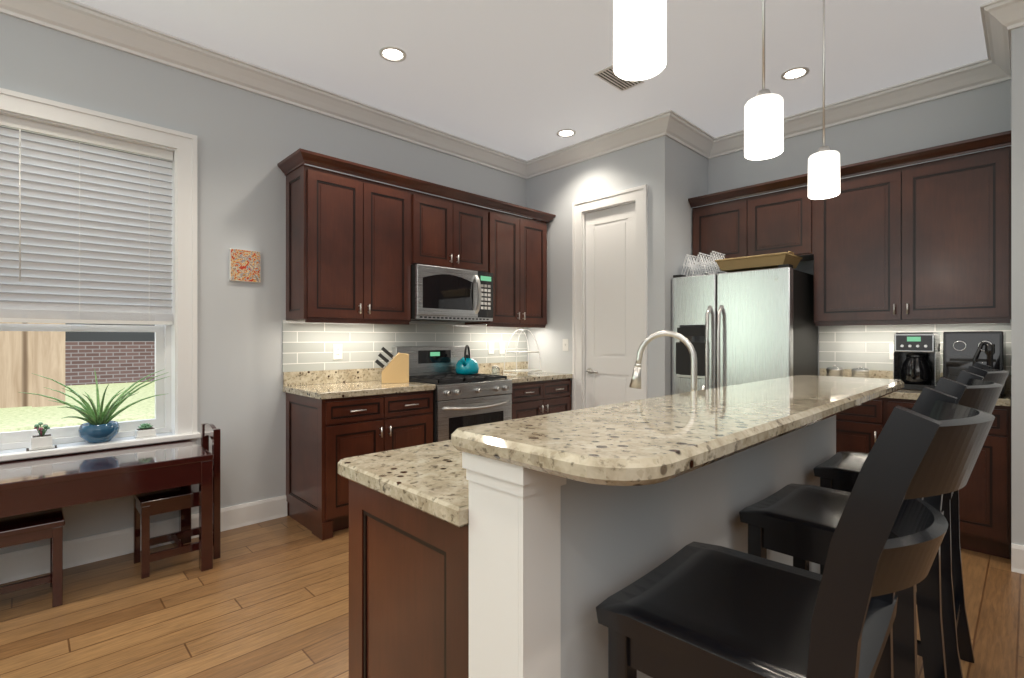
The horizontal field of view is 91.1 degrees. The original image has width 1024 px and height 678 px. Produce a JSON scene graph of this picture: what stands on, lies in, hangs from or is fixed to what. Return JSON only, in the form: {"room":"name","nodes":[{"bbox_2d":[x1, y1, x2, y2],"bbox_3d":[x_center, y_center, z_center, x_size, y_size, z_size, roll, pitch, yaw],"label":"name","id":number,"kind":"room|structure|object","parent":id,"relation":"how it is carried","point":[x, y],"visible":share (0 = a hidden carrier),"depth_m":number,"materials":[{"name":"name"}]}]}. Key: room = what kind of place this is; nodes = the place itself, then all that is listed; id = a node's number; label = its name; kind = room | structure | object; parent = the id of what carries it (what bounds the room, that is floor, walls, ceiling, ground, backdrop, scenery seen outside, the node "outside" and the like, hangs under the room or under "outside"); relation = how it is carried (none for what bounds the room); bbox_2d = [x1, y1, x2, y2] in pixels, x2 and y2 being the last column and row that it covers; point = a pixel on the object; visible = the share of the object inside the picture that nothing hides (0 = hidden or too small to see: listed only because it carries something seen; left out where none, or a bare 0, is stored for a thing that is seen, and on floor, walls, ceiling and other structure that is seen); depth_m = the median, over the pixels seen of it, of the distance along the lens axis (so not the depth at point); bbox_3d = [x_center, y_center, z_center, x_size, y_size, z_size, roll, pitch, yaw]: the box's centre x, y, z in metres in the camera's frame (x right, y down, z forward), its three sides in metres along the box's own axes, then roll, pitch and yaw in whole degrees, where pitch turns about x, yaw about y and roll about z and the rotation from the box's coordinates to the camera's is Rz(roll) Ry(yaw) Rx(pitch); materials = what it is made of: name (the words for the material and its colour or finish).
{"room":"kitchen","nodes":[
{"label":"kitchen","id":0,"kind":"room"},
{"bbox_2d":[0,13,526,554],"bbox_3d":[-2.140,-0.278,3.179,8.050,3.050,0.220,0,0,-44],"label":"wall","id":1,"kind":"structure","parent":0,"point":[248,141],"depth_m":3.31,"materials":[{"name":"grey paint"}]},
{"bbox_2d":[0,88,200,461],"bbox_3d":[-2.448,-0.281,2.842,1.140,1.986,0.275,0,0,-44],"label":"window","id":2,"kind":"structure","parent":1,"relation":"in","point":[176,360],"depth_m":3.09,"materials":[{"name":"white wood"}]},
{"bbox_2d":[26,422,56,450],"bbox_3d":[-2.526,0.517,2.700,0.120,0.140,0.104,0,0,-44],"label":"plant","id":3,"kind":"object","parent":2,"relation":"on","point":[42,440],"visible":1,"depth_m":2.68,"materials":[{"name":"white ceramic"}]},
{"bbox_2d":[0,114,172,324],"bbox_3d":[-2.436,-0.624,2.830,0.878,1.072,0.069,0,0,-44],"label":"window blind slats","id":4,"kind":"object","parent":2,"relation":"attached to","point":[85,225],"visible":0.96,"depth_m":2.84,"materials":[{"name":"white plastic"}]},
{"bbox_2d":[19,369,168,442],"bbox_3d":[-2.271,0.379,2.793,0.679,0.415,0.416,0,0,-44],"label":"aloe plant","id":5,"kind":"object","parent":2,"relation":"on","point":[99,426],"visible":0.98,"depth_m":2.82,"materials":[{"name":"green plant"}]},
{"bbox_2d":[134,423,156,438],"bbox_3d":[-2.203,0.546,3.020,0.104,0.080,0.092,0,0,-44],"label":"plant","id":6,"kind":"object","parent":2,"relation":"on","point":[146,430],"visible":1,"depth_m":3.00,"materials":[{"name":"white ceramic"}]},
{"bbox_2d":[229,248,260,282],"bbox_3d":[-1.782,-0.488,3.357,0.185,0.210,0.022,0,0,-44],"label":"picture","id":7,"kind":"object","parent":1,"relation":"attached to","point":[244,265],"visible":1,"depth_m":3.34,"materials":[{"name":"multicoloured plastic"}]},
{"bbox_2d":[0,0,534,178],"bbox_3d":[-2.306,-1.734,2.782,6.960,0.135,0.118,0,0,-44],"label":"crown molding","id":8,"kind":"structure","parent":1,"relation":"attached to","point":[71,17],"depth_m":3.27,"materials":[{"name":"white wood"}]},
{"bbox_2d":[282,320,526,372],"bbox_3d":[-0.728,0.055,4.386,2.459,0.374,0.008,0,0,-44],"label":"tiled wall","id":9,"kind":"structure","parent":1,"relation":"attached to","point":[307,346],"depth_m":4.01,"materials":[{"name":"white tile"}]},
{"bbox_2d":[333,344,341,359],"bbox_3d":[-1.319,0.097,3.804,0.072,0.116,0.007,0,0,-44],"label":"electrical outlet plate","id":10,"kind":"object","parent":9,"relation":"attached to","point":[337,351],"depth_m":3.80,"materials":[{"name":"white plastic"}]},
{"bbox_2d":[283,361,526,384],"bbox_3d":[-0.719,0.282,4.375,2.457,0.098,0.020,0,0,-44],"label":"backsplash","id":11,"kind":"structure","parent":9,"relation":"attached to","point":[320,377],"depth_m":3.83,"materials":[{"name":"beige stone"}]},
{"bbox_2d":[488,342,493,353],"bbox_3d":[-0.202,0.089,4.886,0.072,0.116,0.007,0,0,-44],"label":"electrical outlet plate","id":12,"kind":"object","parent":9,"relation":"attached to","point":[490,344],"depth_m":4.88,"materials":[{"name":"white plastic"}]},
{"bbox_2d":[499,342,504,353],"bbox_3d":[-0.096,0.089,4.985,0.072,0.116,0.012,0,0,-44],"label":"electrical outlet plate","id":13,"kind":"object","parent":9,"relation":"attached to","point":[501,344],"depth_m":4.98,"materials":[{"name":"white plastic"}]},
{"bbox_2d":[277,148,555,327],"bbox_3d":[-0.600,-0.667,4.237,2.506,1.112,0.400,0,0,-44],"label":"upper cabinet","id":14,"kind":"object","parent":1,"relation":"attached to","point":[356,248],"visible":1,"depth_m":3.73,"materials":[{"name":"brown wood"}]},
{"bbox_2d":[411,264,492,321],"bbox_3d":[-0.563,-0.364,4.230,0.782,0.419,0.457,0,0,-44],"label":"microwave","id":15,"kind":"object","parent":14,"relation":"attached to","point":[442,294],"visible":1,"depth_m":4.06,"materials":[{"name":"metal"}]},
{"bbox_2d":[0,515,1023,677],"bbox_3d":[0.174,1.297,0.791,8.050,0.100,6.870,0,0,-44],"label":"floor","id":16,"kind":"structure","parent":0,"point":[268,599],"depth_m":2.27,"materials":[{"name":"brown wood"}]},
{"bbox_2d":[0,507,64,607],"bbox_3d":[-2.310,1.047,2.363,0.300,0.400,0.315,0,0,-44],"label":"stool","id":17,"kind":"object","parent":16,"relation":"on","point":[29,527],"visible":0.92,"depth_m":2.34,"materials":[{"name":"red wood"}]},
{"bbox_2d":[0,440,212,571],"bbox_3d":[-2.357,0.936,2.400,1.515,0.622,0.553,0,0,-44],"label":"table","id":18,"kind":"object","parent":16,"relation":"on","point":[41,484],"visible":0.85,"depth_m":2.52,"materials":[{"name":"red wood"}]},
{"bbox_2d":[133,423,220,578],"bbox_3d":[-1.891,0.873,2.835,0.370,0.748,0.290,0,0,-44],"label":"chair","id":19,"kind":"object","parent":16,"relation":"on","point":[147,505],"visible":0.83,"depth_m":2.79,"materials":[{"name":"red wood"}]},
{"bbox_2d":[286,389,435,539],"bbox_3d":[-1.083,0.810,3.616,0.835,0.873,0.619,0,0,-44],"label":"base cabinet","id":20,"kind":"object","parent":16,"relation":"on","point":[334,418],"depth_m":3.30,"materials":[{"name":"brown wood"}]},
{"bbox_2d":[283,381,434,400],"bbox_3d":[-1.085,0.352,3.603,0.857,0.040,0.635,0,0,-44],"label":"countertop","id":21,"kind":"structure","parent":20,"relation":"on","point":[337,388],"depth_m":3.44,"materials":[{"name":"beige stone"}]},
{"bbox_2d":[375,347,408,382],"bbox_3d":[-0.912,0.195,3.815,0.249,0.272,0.110,0,0,-14],"label":"knife block","id":22,"kind":"object","parent":21,"relation":"on","point":[395,369],"visible":1,"depth_m":3.77,"materials":[{"name":"brown wood"}]},
{"bbox_2d":[392,346,511,442],"bbox_3d":[-0.472,0.654,4.137,0.756,1.185,0.696,0,0,-44],"label":"range","id":23,"kind":"object","parent":16,"relation":"on","point":[459,400],"visible":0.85,"depth_m":4.00,"materials":[{"name":"metal"}]},
{"bbox_2d":[455,345,478,374],"bbox_3d":[-0.396,0.178,4.374,0.225,0.254,0.208,0,0,-44],"label":"kettle","id":24,"kind":"object","parent":23,"relation":"on","point":[466,365],"visible":1,"depth_m":4.30,"materials":[{"name":"teal metal"}]},
{"bbox_2d":[510,377,572,418],"bbox_3d":[0.062,0.810,4.726,0.822,0.873,0.619,0,0,-44],"label":"base cabinet","id":25,"kind":"object","parent":16,"relation":"on","point":[529,398],"depth_m":4.48,"materials":[{"name":"brown wood"}]},
{"bbox_2d":[478,371,572,384],"bbox_3d":[0.072,0.352,4.724,0.834,0.040,0.635,0,0,-44],"label":"countertop","id":26,"kind":"structure","parent":25,"relation":"on","point":[525,376],"depth_m":4.57,"materials":[{"name":"beige stone"}]},
{"bbox_2d":[492,366,499,374],"bbox_3d":[-0.146,0.285,4.540,0.060,0.091,0.151,0,0,5],"label":"glass jars","id":27,"kind":"object","parent":26,"relation":"on","point":[495,370],"visible":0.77,"depth_m":4.47,"materials":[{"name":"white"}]},
{"bbox_2d":[503,329,541,374],"bbox_3d":[0.102,0.117,4.780,0.337,0.424,0.200,0,0,-44],"label":"tiered stand","id":28,"kind":"object","parent":26,"relation":"on","point":[522,370],"visible":1,"depth_m":4.75,"materials":[{"name":"white metal"}]},
{"bbox_2d":[338,419,835,677],"bbox_3d":[0.521,0.732,1.874,2.124,1.029,0.748,0,0,-44],"label":"kitchen island","id":29,"kind":"object","parent":16,"relation":"on","point":[525,547],"depth_m":1.10,"materials":[{"name":"brown wood"}]},
{"bbox_2d":[629,330,704,391],"bbox_3d":[0.615,0.148,1.991,0.156,0.365,0.269,0,0,-44],"label":"island faucet","id":30,"kind":"object","parent":29,"relation":"on","point":[635,382],"visible":0.56,"depth_m":1.97,"materials":[{"name":"silver metal"}]},
{"bbox_2d":[442,375,903,502],"bbox_3d":[0.795,0.197,1.593,2.170,0.040,0.427,0,0,-44],"label":"island countertop","id":31,"kind":"structure","parent":29,"relation":"on","point":[631,450],"depth_m":1.02,"materials":[{"name":"beige stone"}]},
{"bbox_2d":[672,264,817,394],"bbox_3d":[1.853,0.359,4.057,0.751,1.775,0.900,0,0,-44],"label":"fridge","id":32,"kind":"object","parent":16,"relation":"on","point":[740,327],"visible":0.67,"depth_m":3.80,"materials":[{"name":"metal"}]},
{"bbox_2d":[681,251,726,275],"bbox_3d":[1.613,-0.619,4.183,0.240,0.174,0.333,0,0,-44],"label":"wine rack","id":33,"kind":"object","parent":32,"relation":"on","point":[709,263],"visible":0.77,"depth_m":4.17,"materials":[{"name":"white"}]},
{"bbox_2d":[715,251,801,271],"bbox_3d":[1.886,-0.586,3.858,0.353,0.109,0.518,0,0,-44],"label":"wicker basket","id":34,"kind":"object","parent":32,"relation":"on","point":[759,262],"visible":1,"depth_m":3.74,"materials":[{"name":"brown wicker"}]},
{"bbox_2d":[596,386,994,677],"bbox_3d":[0.500,0.669,0.920,0.444,1.162,0.553,0,0,-44],"label":"bar stool","id":35,"kind":"object","parent":16,"relation":"on","point":[697,610],"visible":1,"depth_m":0.81,"materials":[{"name":"black leather"}]},
{"bbox_2d":[739,370,1003,677],"bbox_3d":[1.011,0.669,1.428,0.441,1.162,0.552,0,0,-44],"label":"bar stool","id":36,"kind":"object","parent":16,"relation":"on","point":[798,522],"visible":0.48,"depth_m":1.43,"materials":[{"name":"black paint"}]},
{"bbox_2d":[813,362,1008,677],"bbox_3d":[1.526,0.669,1.932,0.437,1.162,0.550,0,0,-44],"label":"bar stool","id":37,"kind":"object","parent":16,"relation":"on","point":[840,470],"visible":0.21,"depth_m":1.92,"materials":[{"name":"black paint"}]},
{"bbox_2d":[820,368,1010,558],"bbox_3d":[2.594,0.740,3.376,0.672,1.015,1.086,0,0,-44],"label":"base cabinet","id":38,"kind":"object","parent":16,"relation":"on","point":[985,507],"visible":0.38,"depth_m":2.88,"materials":[{"name":"brown wood"}]},
{"bbox_2d":[826,365,842,376],"bbox_3d":[2.420,0.262,3.768,0.109,0.137,0.109,0,0,37],"label":"canister","id":39,"kind":"object","parent":38,"relation":"on","point":[831,371],"depth_m":3.73,"materials":[{"name":"metal"}]},
{"bbox_2d":[851,366,868,377],"bbox_3d":[2.531,0.262,3.653,0.109,0.137,0.109,0,0,37],"label":"canister","id":40,"kind":"object","parent":38,"relation":"on","point":[859,371],"depth_m":3.61,"materials":[{"name":"metal"}]},
{"bbox_2d":[893,332,939,389],"bbox_3d":[2.683,0.144,3.333,0.308,0.372,0.214,0,0,-44],"label":"coffee maker","id":41,"kind":"object","parent":38,"relation":"on","point":[916,361],"visible":0.96,"depth_m":3.27,"materials":[{"name":"black paint"}]},
{"bbox_2d":[943,331,1005,394],"bbox_3d":[2.845,0.143,3.087,0.457,0.375,0.260,0,0,-44],"label":"espresso machine","id":42,"kind":"object","parent":38,"relation":"on","point":[960,348],"visible":0.52,"depth_m":2.95,"materials":[{"name":"black paint"}]},
{"bbox_2d":[972,341,999,397],"bbox_3d":[2.699,0.172,2.862,0.090,0.317,0.117,0,0,-44],"label":"bottle opener","id":43,"kind":"object","parent":38,"relation":"on","point":[989,350],"visible":0.58,"depth_m":2.85,"materials":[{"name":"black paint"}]},
{"bbox_2d":[74,0,992,160],"bbox_3d":[0.174,-1.853,0.791,8.050,0.100,6.870,0,0,-44],"label":"ceiling","id":44,"kind":"structure","parent":0,"point":[518,79],"depth_m":3.16,"materials":[{"name":"white paint"}]},
{"bbox_2d":[379,46,405,61],"bbox_3d":[-0.754,-1.824,3.178,0.168,0.058,0.168,0,0,37],"label":"recessed light","id":45,"kind":"object","parent":44,"relation":"in","point":[391,53],"depth_m":3.17,"materials":[{"name":"white"}]},
{"bbox_2d":[557,129,575,136],"bbox_3d":[0.475,-1.824,4.396,0.168,0.058,0.168,0,0,19],"label":"recessed light","id":46,"kind":"object","parent":44,"relation":"in","point":[564,132],"depth_m":4.39,"materials":[{"name":"white"}]},
{"bbox_2d":[594,65,643,90],"bbox_3d":[0.739,-1.798,3.462,0.340,0.008,0.180,0,0,-44],"label":"ceiling vent","id":47,"kind":"object","parent":44,"relation":"in","point":[608,75],"visible":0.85,"depth_m":3.49,"materials":[{"name":"white metal"}]},
{"bbox_2d":[613,0,665,80],"bbox_3d":[0.277,-1.195,1.093,0.120,1.214,0.120,0,0,-44],"label":"pendant light","id":48,"kind":"object","parent":44,"relation":"hanging from","point":[639,40],"visible":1,"depth_m":1.05,"materials":[{"name":"white glass"}]},
{"bbox_2d":[744,0,783,159],"bbox_3d":[0.802,-1.195,1.601,0.120,1.214,0.120,0,0,-44],"label":"pendant light","id":49,"kind":"object","parent":44,"relation":"hanging from","point":[764,124],"visible":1,"depth_m":1.56,"materials":[{"name":"white glass"}]},
{"bbox_2d":[781,67,809,79],"bbox_3d":[1.919,-1.824,3.408,0.168,0.058,0.168,0,0,1],"label":"recessed light","id":50,"kind":"object","parent":44,"relation":"in","point":[793,73],"depth_m":3.41,"materials":[{"name":"white"}]},
{"bbox_2d":[808,0,839,199],"bbox_3d":[1.283,-1.195,2.067,0.120,1.214,0.120,0,0,-44],"label":"pendant light","id":51,"kind":"object","parent":44,"relation":"hanging from","point":[824,172],"visible":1,"depth_m":2.03,"materials":[{"name":"white glass"}]},
{"bbox_2d":[527,135,707,409],"bbox_3d":[0.985,-0.278,4.954,0.790,3.050,1.580,0,0,-44],"label":"wall","id":52,"kind":"structure","parent":0,"point":[672,174],"depth_m":4.41,"materials":[{"name":"grey paint"}]},
{"bbox_2d":[563,339,568,350],"bbox_3d":[0.515,0.057,4.861,0.012,0.116,0.072,0,0,-44],"label":"electrical outlet plate","id":53,"kind":"object","parent":52,"relation":"attached to","point":[565,341],"depth_m":4.85,"materials":[{"name":"white plastic"}]},
{"bbox_2d":[528,110,679,175],"bbox_3d":[0.749,-1.734,4.545,0.118,0.135,1.558,0,0,-44],"label":"crown molding","id":54,"kind":"structure","parent":52,"relation":"attached to","point":[667,123],"depth_m":4.43,"materials":[{"name":"white wood"}]},
{"bbox_2d":[572,184,647,409],"bbox_3d":[0.892,-0.024,4.533,0.128,2.540,0.787,0,0,-44],"label":"door frame","id":55,"kind":"structure","parent":52,"relation":"attached to","point":[637,196],"depth_m":4.58,"materials":[{"name":"white wood"}]},
{"bbox_2d":[586,203,634,407],"bbox_3d":[0.882,0.029,4.523,0.098,2.413,0.555,0,0,-44],"label":"pantry door","id":56,"kind":"structure","parent":52,"relation":"in","point":[610,298],"depth_m":4.53,"materials":[{"name":"white wood"}]},
{"bbox_2d":[708,26,1023,545],"bbox_3d":[3.288,-0.278,2.729,0.880,3.050,5.020,0,0,-44],"label":"wall","id":57,"kind":"structure","parent":0,"point":[986,110],"depth_m":3.42,"materials":[{"name":"grey paint"}]},
{"bbox_2d":[667,115,715,156],"bbox_3d":[1.540,-1.734,4.309,0.630,0.135,0.118,0,0,-44],"label":"crown molding","id":58,"kind":"structure","parent":57,"relation":"attached to","point":[692,137],"depth_m":4.35,"materials":[{"name":"white wood"}]},
{"bbox_2d":[691,198,735,269],"bbox_3d":[1.886,-0.892,4.345,0.339,0.520,0.536,0,0,-44],"label":"upper cabinet","id":59,"kind":"object","parent":57,"relation":"attached to","point":[714,225],"depth_m":4.27,"materials":[{"name":"brown wood"}]},
{"bbox_2d":[736,182,815,260],"bbox_3d":[2.174,-0.892,4.048,0.339,0.520,0.535,0,0,-44],"label":"upper cabinet","id":60,"kind":"object","parent":57,"relation":"attached to","point":[781,221],"depth_m":3.92,"materials":[{"name":"brown wood"}]},
{"bbox_2d":[704,60,1010,158],"bbox_3d":[2.476,-1.734,3.899,0.118,0.135,2.010,0,0,-44],"label":"crown molding","id":61,"kind":"structure","parent":57,"relation":"attached to","point":[966,77],"depth_m":3.67,"materials":[{"name":"white wood"}]},
{"bbox_2d":[889,344,893,358],"bbox_3d":[2.783,0.091,3.648,0.006,0.116,0.072,0,0,-44],"label":"electrical outlet plate","id":62,"kind":"object","parent":57,"relation":"attached to","point":[891,346],"depth_m":3.66,"materials":[{"name":"white plastic"}]},
{"bbox_2d":[812,142,1010,325],"bbox_3d":[2.726,-0.635,3.479,0.339,1.035,1.051,0,0,-44],"label":"upper cabinet","id":63,"kind":"object","parent":57,"relation":"attached to","point":[925,243],"depth_m":3.30,"materials":[{"name":"brown wood"}]},
{"bbox_2d":[819,321,1010,374],"bbox_3d":[2.831,0.062,3.610,0.008,0.359,1.099,0,0,-44],"label":"tiled wall","id":64,"kind":"structure","parent":57,"relation":"attached to","point":[866,346],"depth_m":3.75,"materials":[{"name":"white tile"}]},
{"bbox_2d":[980,32,1010,83],"bbox_3d":[2.867,-1.734,2.961,0.600,0.135,0.118,0,0,-44],"label":"crown molding","id":65,"kind":"structure","parent":57,"relation":"attached to","point":[997,65],"depth_m":3.12,"materials":[{"name":"white wood"}]},
{"bbox_2d":[980,0,1023,39],"bbox_3d":[3.622,-1.734,1.667,0.118,0.135,3.028,0,0,-44],"label":"crown molding","id":66,"kind":"structure","parent":57,"relation":"attached to","point":[1001,19],"depth_m":2.70,"materials":[{"name":"white wood"}]},
{"label":"outside","id":67,"kind":"structure","parent":0,"visible":0},
{"bbox_2d":[0,312,154,431],"bbox_3d":[-6.935,0.522,8.593,30.000,2.450,13.330,0,0,-44],"label":"yard","id":68,"kind":"structure","parent":67,"point":[117,361],"depth_m":4.13,"materials":[{"name":"green"}]},
{"bbox_3d":[0.250,-0.278,0.712,8.050,3.050,6.650,0,0,-44],"label":"wall","id":69,"kind":"structure","parent":0,"visible":0},
{"bbox_2d":[0,495,286,583],"bbox_3d":[-3.214,1.173,1.971,4.527,0.145,0.020,0,0,-44],"label":"baseboard","id":70,"kind":"structure","parent":69,"relation":"attached to","point":[24,564],"depth_m":2.86,"materials":[{"name":"white wood"}]},
{"bbox_2d":[1011,543,1023,573],"bbox_3d":[3.699,1.173,1.658,0.020,0.145,2.910,0,0,-44],"label":"baseboard","id":71,"kind":"structure","parent":69,"relation":"attached to","point":[1017,551],"depth_m":2.68,"materials":[{"name":"white wood"}]}
]}

